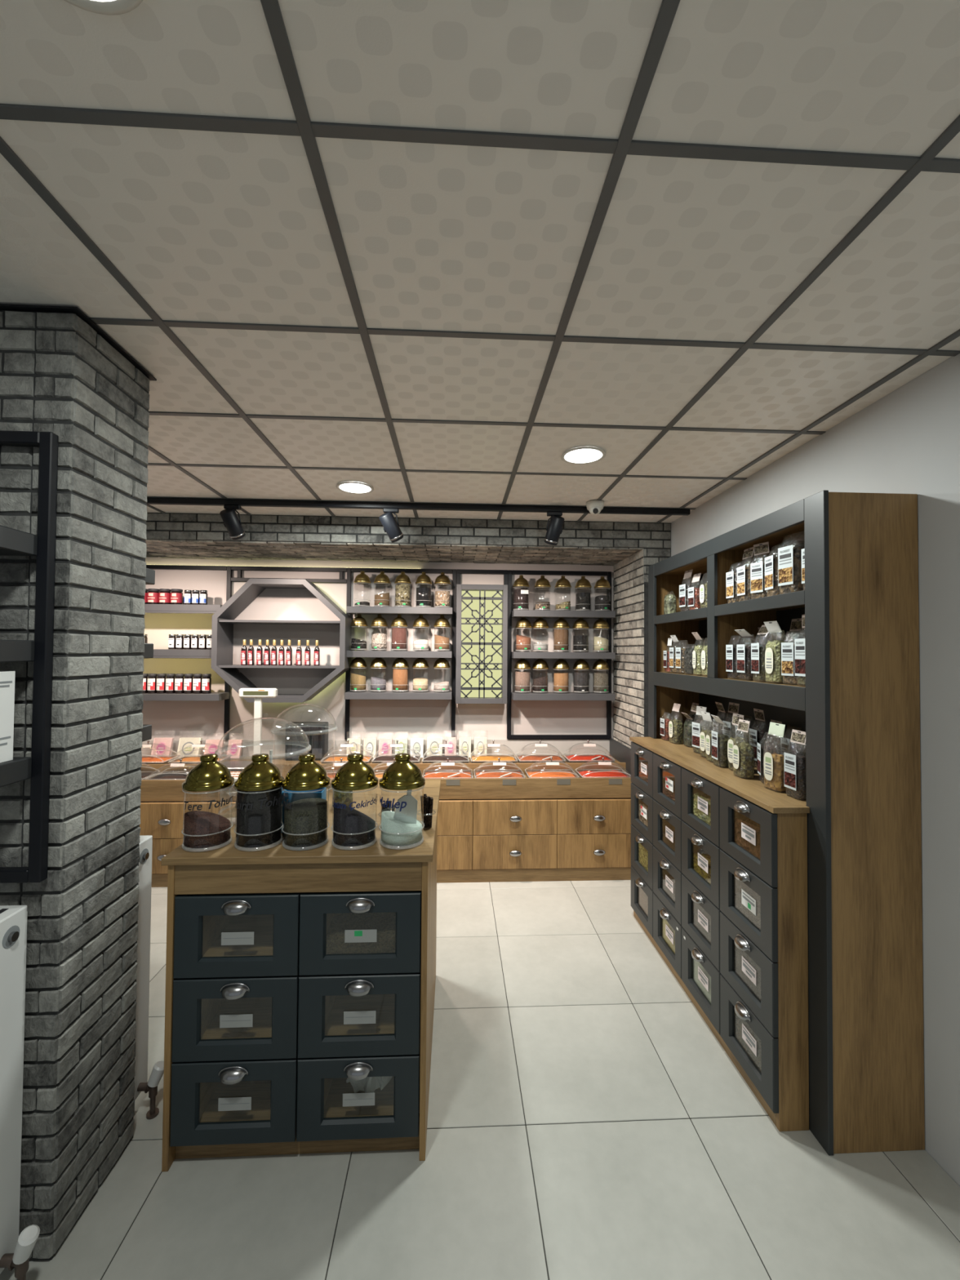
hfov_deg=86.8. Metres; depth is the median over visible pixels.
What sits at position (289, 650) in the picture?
sauce bottle
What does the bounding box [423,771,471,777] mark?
tray
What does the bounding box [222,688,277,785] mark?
scale
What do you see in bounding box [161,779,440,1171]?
cabinet
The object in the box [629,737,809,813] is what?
countertop
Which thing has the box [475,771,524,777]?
tray
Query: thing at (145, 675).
jar
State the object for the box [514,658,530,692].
storage jar
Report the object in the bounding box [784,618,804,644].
bag
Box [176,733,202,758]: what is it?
packet
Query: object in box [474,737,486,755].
packet
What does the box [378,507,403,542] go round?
track spotlight
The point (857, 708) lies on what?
bookcase
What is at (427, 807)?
bundle
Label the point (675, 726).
bag
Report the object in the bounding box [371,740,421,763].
tray
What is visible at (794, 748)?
bag
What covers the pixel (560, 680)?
storage jar
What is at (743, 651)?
bag
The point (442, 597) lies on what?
storage jar
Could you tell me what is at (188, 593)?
jar
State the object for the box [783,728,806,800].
bag
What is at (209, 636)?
jar
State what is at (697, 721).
bag
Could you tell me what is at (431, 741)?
packet
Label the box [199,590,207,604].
jar
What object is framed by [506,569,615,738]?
wall shelf unit
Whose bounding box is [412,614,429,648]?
storage jar
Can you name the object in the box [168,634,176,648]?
jar
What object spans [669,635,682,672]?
bag
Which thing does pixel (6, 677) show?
carton
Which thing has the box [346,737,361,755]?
packet
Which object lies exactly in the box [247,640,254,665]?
sauce bottle
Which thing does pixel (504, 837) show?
counter
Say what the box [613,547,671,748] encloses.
brick pillar
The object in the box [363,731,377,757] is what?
packet
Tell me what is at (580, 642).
storage jar
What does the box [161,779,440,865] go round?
countertop
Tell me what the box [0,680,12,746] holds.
print
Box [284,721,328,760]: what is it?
computer monitor
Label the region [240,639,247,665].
sauce bottle
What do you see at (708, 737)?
bag
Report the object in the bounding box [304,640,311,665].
sauce bottle
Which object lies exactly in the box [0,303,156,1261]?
column
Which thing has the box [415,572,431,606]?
storage jar
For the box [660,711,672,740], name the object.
bag
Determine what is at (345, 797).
jar
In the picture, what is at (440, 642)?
storage jar
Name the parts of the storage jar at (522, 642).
lid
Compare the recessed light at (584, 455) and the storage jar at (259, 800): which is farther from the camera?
the recessed light at (584, 455)
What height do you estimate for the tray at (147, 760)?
0.030 m
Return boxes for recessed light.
[64,0,142,15]
[336,481,373,493]
[560,446,605,464]
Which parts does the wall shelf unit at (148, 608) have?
shelf, shelf, shelf, rail, post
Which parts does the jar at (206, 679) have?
lid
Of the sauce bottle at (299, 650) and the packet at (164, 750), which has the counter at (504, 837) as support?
the packet at (164, 750)
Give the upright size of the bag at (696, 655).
0.235 m
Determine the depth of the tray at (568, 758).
4.15 m
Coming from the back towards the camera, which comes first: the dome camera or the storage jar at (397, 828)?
the dome camera
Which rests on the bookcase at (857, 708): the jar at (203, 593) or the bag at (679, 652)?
the bag at (679, 652)
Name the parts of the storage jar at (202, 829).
lid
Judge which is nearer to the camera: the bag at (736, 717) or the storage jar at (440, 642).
the bag at (736, 717)
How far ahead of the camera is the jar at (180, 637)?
4.15 m
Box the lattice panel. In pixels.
[455,584,507,703]
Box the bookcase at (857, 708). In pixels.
[648,489,924,1155]
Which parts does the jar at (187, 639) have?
lid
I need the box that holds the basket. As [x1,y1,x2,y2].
[280,787,326,833]
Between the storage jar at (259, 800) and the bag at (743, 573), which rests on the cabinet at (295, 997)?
the storage jar at (259, 800)
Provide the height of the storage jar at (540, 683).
0.303 m
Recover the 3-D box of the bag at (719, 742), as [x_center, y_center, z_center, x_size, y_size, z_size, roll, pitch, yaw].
[1.174,0.489,2.467,0.070,0.242,0.098,0,-1,1]
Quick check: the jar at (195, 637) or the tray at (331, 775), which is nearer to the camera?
the tray at (331, 775)
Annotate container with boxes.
[214,715,311,824]
[271,702,337,791]
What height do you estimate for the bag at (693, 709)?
0.238 m
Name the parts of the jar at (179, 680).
lid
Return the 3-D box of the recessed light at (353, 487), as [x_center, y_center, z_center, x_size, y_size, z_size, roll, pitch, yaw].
[-0.744,-0.908,3.028,0.216,0.012,0.216,0,-1,-3]
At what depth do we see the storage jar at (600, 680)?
4.33 m
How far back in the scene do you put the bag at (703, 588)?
2.71 m
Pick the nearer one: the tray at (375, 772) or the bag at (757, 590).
the bag at (757, 590)
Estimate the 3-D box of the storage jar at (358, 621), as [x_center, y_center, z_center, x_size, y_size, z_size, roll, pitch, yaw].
[-1.022,-0.067,4.292,0.142,0.303,0.142,0,-1,-3]
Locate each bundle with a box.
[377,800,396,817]
[417,793,435,827]
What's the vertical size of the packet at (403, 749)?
0.219 m
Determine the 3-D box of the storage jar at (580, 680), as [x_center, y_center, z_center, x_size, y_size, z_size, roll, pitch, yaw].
[0.873,0.298,4.378,0.142,0.303,0.142,0,-1,-3]
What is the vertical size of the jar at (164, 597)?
0.128 m
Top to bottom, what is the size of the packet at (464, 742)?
0.229 m
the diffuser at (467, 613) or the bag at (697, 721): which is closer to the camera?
the bag at (697, 721)
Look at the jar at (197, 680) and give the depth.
4.14 m
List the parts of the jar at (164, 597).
lid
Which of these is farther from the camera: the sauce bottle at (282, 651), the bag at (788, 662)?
the sauce bottle at (282, 651)
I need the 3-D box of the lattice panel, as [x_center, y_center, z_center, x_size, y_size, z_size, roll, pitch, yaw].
[0.013,0.035,4.359,0.437,1.012,0.105,0,-1,-3]
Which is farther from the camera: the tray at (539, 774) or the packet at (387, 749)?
the packet at (387, 749)
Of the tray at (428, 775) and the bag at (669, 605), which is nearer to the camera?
the bag at (669, 605)
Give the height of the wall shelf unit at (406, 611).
1.478 m
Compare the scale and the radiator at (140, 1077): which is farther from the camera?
the scale
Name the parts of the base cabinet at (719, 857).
handle, handle, handle, handle, drawer, drawer, drawer, drawer, handle, handle, handle, handle, drawer, drawer, drawer, drawer, handle, handle, handle, handle, drawer, drawer, drawer, drawer, handle, handle, handle, handle, drawer, drawer, drawer, drawer, panel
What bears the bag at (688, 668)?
on the bookcase at (857, 708)
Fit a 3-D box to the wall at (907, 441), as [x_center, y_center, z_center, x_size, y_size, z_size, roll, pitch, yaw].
[1.608,0.385,1.198,0.100,2.804,6.850,0,-1,-3]
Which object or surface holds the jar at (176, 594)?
on the wall shelf unit at (148, 608)
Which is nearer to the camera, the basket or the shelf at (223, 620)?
the basket
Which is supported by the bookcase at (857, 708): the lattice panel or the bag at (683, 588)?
the bag at (683, 588)
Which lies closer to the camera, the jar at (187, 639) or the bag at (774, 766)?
the bag at (774, 766)
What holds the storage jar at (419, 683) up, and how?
on the wall shelf unit at (406, 611)
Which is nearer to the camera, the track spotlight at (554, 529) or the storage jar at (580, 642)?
the track spotlight at (554, 529)
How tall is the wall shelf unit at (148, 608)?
1.478 m
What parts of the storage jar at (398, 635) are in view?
lid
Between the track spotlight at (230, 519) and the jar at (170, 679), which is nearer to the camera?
the track spotlight at (230, 519)
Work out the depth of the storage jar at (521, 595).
4.32 m
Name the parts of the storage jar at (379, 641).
lid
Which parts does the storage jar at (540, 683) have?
lid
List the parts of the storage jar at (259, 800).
lid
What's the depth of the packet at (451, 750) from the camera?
4.32 m
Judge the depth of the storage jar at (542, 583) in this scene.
4.33 m
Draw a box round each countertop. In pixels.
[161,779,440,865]
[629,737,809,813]
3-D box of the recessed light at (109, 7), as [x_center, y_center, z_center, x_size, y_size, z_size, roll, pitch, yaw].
[-0.561,-0.957,0.665,0.216,0.012,0.216,0,-1,-3]
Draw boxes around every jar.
[142,673,147,693]
[143,634,147,643]
[144,588,148,604]
[146,588,159,604]
[146,673,157,693]
[156,673,166,693]
[158,588,171,604]
[165,673,175,693]
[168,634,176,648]
[170,588,182,604]
[174,673,184,693]
[175,634,183,648]
[181,753,234,852]
[183,590,191,604]
[183,634,191,648]
[183,673,193,693]
[191,590,199,604]
[191,634,199,649]
[192,673,202,693]
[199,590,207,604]
[199,634,206,649]
[201,673,211,693]
[206,634,211,649]
[233,753,284,851]
[281,753,330,850]
[331,753,378,849]
[331,787,354,808]
[349,657,367,691]
[350,613,368,649]
[353,571,371,606]
[369,657,386,691]
[370,614,387,649]
[373,571,391,606]
[378,753,425,849]
[391,614,408,650]
[391,657,408,691]
[394,571,411,606]
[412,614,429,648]
[412,657,429,691]
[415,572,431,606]
[433,614,450,648]
[433,657,449,691]
[434,572,450,607]
[512,575,529,609]
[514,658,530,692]
[515,617,532,649]
[532,617,548,651]
[532,658,548,691]
[533,575,551,609]
[552,617,569,650]
[552,658,569,693]
[555,575,571,609]
[572,617,589,650]
[573,658,589,693]
[574,576,591,610]
[592,617,609,651]
[592,658,608,693]
[594,576,610,610]
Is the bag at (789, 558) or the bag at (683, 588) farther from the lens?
the bag at (683, 588)
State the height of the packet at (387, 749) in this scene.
0.218 m
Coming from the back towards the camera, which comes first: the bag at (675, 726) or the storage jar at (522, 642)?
the storage jar at (522, 642)
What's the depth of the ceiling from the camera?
1.16 m
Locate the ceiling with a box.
[0,0,959,523]
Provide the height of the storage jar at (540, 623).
0.303 m
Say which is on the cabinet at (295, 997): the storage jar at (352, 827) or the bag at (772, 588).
the storage jar at (352, 827)
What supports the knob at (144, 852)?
attached to the radiator at (140, 1077)
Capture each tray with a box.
[141,763,159,780]
[141,773,159,780]
[142,740,180,764]
[142,756,178,764]
[144,759,197,780]
[146,772,183,780]
[168,740,231,764]
[320,740,373,763]
[322,758,345,778]
[326,772,336,775]
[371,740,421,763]
[373,758,395,778]
[374,771,384,774]
[422,740,469,763]
[422,755,468,763]
[422,758,472,778]
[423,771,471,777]
[470,739,517,763]
[473,757,525,777]
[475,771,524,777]
[515,739,564,763]
[524,757,579,777]
[562,739,614,762]
[575,757,630,777]
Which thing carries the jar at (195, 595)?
on the wall shelf unit at (148, 608)
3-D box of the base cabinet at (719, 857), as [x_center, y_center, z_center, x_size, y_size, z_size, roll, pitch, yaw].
[1.216,1.184,2.545,0.480,1.140,1.487,0,-1,-3]
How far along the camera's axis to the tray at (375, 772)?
3.94 m
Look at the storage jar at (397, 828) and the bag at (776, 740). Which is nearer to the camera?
the storage jar at (397, 828)
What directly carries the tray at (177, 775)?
on the counter at (504, 837)
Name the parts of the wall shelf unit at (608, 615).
post, rail, rail, shelf, shelf, shelf, post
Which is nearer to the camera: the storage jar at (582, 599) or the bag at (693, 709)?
the bag at (693, 709)
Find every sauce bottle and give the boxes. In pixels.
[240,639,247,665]
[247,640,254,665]
[256,640,262,665]
[263,640,270,665]
[271,640,277,665]
[278,640,284,665]
[285,640,292,665]
[295,640,302,665]
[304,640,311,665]
[313,640,319,665]
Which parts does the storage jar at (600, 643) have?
lid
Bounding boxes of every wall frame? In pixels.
[231,565,346,582]
[456,568,507,686]
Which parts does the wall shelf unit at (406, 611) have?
post, shelf, shelf, shelf, rail, post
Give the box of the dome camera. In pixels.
[586,500,604,515]
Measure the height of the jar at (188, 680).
0.160 m
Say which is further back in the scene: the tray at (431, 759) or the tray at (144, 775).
the tray at (431, 759)
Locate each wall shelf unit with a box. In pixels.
[142,564,232,739]
[344,567,456,739]
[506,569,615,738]
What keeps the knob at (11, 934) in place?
attached to the radiator at (15, 1251)
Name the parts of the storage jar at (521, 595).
lid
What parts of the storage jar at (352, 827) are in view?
lid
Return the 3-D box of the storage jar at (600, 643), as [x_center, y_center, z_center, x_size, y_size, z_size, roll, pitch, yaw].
[1.047,-0.050,4.394,0.142,0.303,0.142,0,-1,-3]
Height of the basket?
0.150 m
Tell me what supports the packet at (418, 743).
on the counter at (504, 837)
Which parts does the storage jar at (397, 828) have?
lid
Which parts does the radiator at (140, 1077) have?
plate, plate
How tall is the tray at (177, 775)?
0.030 m
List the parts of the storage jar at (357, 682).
lid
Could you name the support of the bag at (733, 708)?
on the countertop
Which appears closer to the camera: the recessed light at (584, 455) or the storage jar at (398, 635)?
the recessed light at (584, 455)
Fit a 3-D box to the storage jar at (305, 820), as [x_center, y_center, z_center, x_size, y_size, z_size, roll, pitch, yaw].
[-0.614,0.560,1.795,0.163,0.309,0.163,0,-1,-3]
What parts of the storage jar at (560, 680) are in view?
lid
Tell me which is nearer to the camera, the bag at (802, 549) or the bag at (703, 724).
the bag at (802, 549)
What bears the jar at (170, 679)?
on the wall shelf unit at (148, 608)
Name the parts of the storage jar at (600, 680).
lid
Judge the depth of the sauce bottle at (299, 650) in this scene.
4.19 m
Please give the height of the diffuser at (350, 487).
0.001 m
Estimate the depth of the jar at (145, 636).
4.14 m
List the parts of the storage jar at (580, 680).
lid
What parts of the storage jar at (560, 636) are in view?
lid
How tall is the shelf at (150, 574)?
1.240 m
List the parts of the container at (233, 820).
tier plate, lid, post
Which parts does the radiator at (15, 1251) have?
plate, plate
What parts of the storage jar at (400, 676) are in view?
lid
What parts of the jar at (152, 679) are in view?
lid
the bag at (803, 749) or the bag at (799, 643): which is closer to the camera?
the bag at (799, 643)
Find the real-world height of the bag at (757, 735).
0.278 m
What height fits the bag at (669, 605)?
0.151 m
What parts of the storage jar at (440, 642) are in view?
lid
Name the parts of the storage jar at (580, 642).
lid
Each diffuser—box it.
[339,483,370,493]
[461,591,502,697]
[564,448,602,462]
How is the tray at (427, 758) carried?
on the counter at (504, 837)
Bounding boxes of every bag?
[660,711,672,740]
[663,591,676,614]
[663,638,674,671]
[668,702,683,743]
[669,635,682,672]
[675,640,689,673]
[679,568,695,611]
[681,712,695,747]
[683,644,693,674]
[687,702,701,721]
[688,573,701,609]
[692,631,706,675]
[692,706,711,753]
[695,715,711,729]
[697,719,709,728]
[699,573,706,608]
[699,711,716,758]
[701,637,706,675]
[705,721,721,762]
[711,715,730,768]
[712,702,731,734]
[722,702,740,737]
[725,563,742,603]
[725,635,744,679]
[727,713,748,771]
[732,719,755,778]
[734,629,756,679]
[735,715,756,743]
[737,546,756,601]
[749,708,770,768]
[750,542,769,599]
[751,625,772,681]
[757,626,773,647]
[757,732,777,783]
[763,721,790,792]
[764,542,785,596]
[764,620,786,683]
[766,720,782,754]
[777,531,804,594]
[780,724,804,755]
[781,630,804,684]
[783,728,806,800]
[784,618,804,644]
[794,614,805,685]
[800,744,805,755]
[801,548,804,590]
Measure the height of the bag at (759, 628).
0.246 m
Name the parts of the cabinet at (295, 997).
panel, handle, drawer, handle, drawer, handle, drawer, drawer, handle, drawer, handle, drawer, handle, panel, panel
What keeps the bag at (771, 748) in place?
on the countertop
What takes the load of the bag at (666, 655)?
on the bookcase at (857, 708)
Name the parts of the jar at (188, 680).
lid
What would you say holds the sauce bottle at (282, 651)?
on the shelf at (223, 620)
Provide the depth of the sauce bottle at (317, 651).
4.20 m
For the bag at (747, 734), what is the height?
0.233 m
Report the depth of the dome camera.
3.26 m
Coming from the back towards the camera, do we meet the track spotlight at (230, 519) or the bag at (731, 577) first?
the track spotlight at (230, 519)
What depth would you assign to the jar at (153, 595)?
4.13 m
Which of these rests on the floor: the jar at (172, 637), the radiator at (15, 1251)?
the radiator at (15, 1251)
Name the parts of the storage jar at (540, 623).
lid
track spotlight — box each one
[219,504,245,539]
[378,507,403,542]
[544,511,564,545]
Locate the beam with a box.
[146,512,671,565]
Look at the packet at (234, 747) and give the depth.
4.23 m
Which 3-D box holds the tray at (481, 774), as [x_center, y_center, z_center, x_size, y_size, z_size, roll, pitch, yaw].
[0.146,0.979,3.878,0.381,0.158,0.244,0,-1,-3]
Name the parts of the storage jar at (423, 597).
lid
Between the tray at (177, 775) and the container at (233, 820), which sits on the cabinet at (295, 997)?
the container at (233, 820)
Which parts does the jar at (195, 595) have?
lid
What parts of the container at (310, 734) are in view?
lid, post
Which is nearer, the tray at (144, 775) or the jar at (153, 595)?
the tray at (144, 775)
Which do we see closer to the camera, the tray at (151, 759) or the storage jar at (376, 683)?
the tray at (151, 759)
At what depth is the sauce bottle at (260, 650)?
4.17 m
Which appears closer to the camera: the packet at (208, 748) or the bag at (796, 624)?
the bag at (796, 624)
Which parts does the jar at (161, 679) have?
lid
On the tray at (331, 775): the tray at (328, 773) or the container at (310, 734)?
the tray at (328, 773)
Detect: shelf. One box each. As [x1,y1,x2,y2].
[0,430,58,883]
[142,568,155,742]
[211,578,351,702]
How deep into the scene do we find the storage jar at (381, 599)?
4.26 m
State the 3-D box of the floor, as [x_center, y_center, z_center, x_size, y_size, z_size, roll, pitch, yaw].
[-0.806,1.736,1.000,4.718,0.060,6.750,0,-1,-3]
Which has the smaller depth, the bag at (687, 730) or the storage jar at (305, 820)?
the storage jar at (305, 820)
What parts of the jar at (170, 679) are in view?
lid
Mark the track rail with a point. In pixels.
(180, 501)
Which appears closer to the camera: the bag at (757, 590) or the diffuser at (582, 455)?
the bag at (757, 590)
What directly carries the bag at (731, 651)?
on the bookcase at (857, 708)
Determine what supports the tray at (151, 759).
on the counter at (504, 837)
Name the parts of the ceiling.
panel, panel, panel, panel, panel, panel, panel, panel, panel, panel, panel, panel, panel, panel, panel, panel, panel, panel, panel, panel, panel, panel, panel, panel, panel, panel, panel, panel, panel, panel, panel, panel, panel, panel, panel, panel, panel, panel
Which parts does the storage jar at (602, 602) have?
lid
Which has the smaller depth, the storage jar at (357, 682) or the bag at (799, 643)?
the bag at (799, 643)
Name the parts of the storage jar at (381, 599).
lid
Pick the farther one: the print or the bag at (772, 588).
the bag at (772, 588)
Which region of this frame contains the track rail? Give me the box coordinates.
[146,497,690,515]
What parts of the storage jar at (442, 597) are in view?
lid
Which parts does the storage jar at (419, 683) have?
lid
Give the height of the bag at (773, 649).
0.257 m
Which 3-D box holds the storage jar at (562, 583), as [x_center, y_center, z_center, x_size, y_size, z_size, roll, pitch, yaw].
[0.717,-0.403,4.385,0.142,0.303,0.142,0,-1,-3]
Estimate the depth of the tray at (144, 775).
3.85 m
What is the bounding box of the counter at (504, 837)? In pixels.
[139,737,631,887]
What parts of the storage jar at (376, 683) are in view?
lid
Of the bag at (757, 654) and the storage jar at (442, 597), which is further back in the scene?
the storage jar at (442, 597)
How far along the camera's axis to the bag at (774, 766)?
2.02 m
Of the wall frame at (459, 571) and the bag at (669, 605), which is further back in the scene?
the wall frame at (459, 571)
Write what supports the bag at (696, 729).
on the countertop
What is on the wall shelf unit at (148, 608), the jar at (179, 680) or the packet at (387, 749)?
the jar at (179, 680)
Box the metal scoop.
[182,770,189,776]
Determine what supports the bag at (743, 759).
on the countertop
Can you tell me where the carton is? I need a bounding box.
[0,671,15,763]
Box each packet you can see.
[151,732,173,755]
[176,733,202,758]
[204,735,224,756]
[226,733,244,758]
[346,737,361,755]
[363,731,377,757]
[377,737,392,755]
[394,737,407,754]
[410,737,423,757]
[426,737,442,755]
[444,737,456,755]
[458,737,471,757]
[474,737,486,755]
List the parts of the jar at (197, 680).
lid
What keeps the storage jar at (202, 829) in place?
on the cabinet at (295, 997)
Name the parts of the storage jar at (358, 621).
lid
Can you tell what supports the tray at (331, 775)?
on the counter at (504, 837)
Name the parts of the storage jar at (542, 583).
lid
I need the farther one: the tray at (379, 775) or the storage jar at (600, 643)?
the storage jar at (600, 643)
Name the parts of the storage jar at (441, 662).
lid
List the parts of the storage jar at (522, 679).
lid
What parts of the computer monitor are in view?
key panel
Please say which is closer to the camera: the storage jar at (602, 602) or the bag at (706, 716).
the bag at (706, 716)
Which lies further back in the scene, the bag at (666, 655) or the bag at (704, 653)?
the bag at (666, 655)
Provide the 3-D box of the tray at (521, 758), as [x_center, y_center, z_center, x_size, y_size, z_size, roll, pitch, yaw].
[0.495,0.912,4.176,0.376,0.180,0.254,0,-1,-3]
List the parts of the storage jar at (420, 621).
lid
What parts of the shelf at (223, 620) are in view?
shelf, shelf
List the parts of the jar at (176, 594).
lid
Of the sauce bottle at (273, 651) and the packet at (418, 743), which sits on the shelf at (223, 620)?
the sauce bottle at (273, 651)
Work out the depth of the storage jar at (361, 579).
4.26 m
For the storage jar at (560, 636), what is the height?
0.303 m
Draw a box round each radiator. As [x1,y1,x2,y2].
[0,905,39,1279]
[133,835,164,1119]
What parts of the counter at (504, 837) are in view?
knob, knob, drawer, drawer, drawer, drawer, drawer, drawer, drawer, knob, knob, drawer, drawer, knob, knob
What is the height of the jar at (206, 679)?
0.160 m
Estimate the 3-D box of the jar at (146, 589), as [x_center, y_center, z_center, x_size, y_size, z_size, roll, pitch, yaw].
[-2.768,-0.355,4.161,0.089,0.128,0.089,0,-1,-3]
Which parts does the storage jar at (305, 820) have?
lid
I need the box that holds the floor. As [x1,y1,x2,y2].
[0,880,959,1279]
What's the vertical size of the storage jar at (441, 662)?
0.303 m
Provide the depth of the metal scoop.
3.73 m
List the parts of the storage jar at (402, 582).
lid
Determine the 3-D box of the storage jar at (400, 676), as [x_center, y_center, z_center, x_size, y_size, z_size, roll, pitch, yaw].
[-0.674,0.281,4.302,0.142,0.303,0.142,0,-1,-3]
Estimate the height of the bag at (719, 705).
0.275 m
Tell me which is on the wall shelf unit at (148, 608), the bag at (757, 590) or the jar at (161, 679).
the jar at (161, 679)
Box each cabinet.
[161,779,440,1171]
[629,737,809,1131]
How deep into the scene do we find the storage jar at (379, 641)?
4.25 m
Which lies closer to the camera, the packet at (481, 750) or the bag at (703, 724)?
the bag at (703, 724)
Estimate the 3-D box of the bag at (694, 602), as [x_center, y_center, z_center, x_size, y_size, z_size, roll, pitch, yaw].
[1.213,-0.267,2.855,0.062,0.212,0.083,1,-1,-11]
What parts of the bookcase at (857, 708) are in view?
panel, shelf rail, rail, shelf rail, panel, shelf rail, panel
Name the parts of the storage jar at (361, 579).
lid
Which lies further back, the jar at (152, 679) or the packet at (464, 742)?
the packet at (464, 742)
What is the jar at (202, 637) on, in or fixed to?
on the wall shelf unit at (148, 608)
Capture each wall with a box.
[140,556,613,802]
[671,353,959,1186]
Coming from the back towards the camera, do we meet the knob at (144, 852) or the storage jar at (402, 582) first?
the storage jar at (402, 582)
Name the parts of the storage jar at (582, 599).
lid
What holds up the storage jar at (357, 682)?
on the wall shelf unit at (406, 611)
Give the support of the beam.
attached to the ceiling
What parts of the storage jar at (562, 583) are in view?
lid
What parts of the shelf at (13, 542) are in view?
shelf, shelf, shelf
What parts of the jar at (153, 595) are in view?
lid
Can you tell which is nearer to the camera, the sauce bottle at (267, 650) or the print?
the print
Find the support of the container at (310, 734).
on the cabinet at (295, 997)
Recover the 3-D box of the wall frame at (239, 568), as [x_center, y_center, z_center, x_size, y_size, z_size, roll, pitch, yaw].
[-1.637,-0.563,4.368,0.976,0.130,0.030,0,-1,-3]

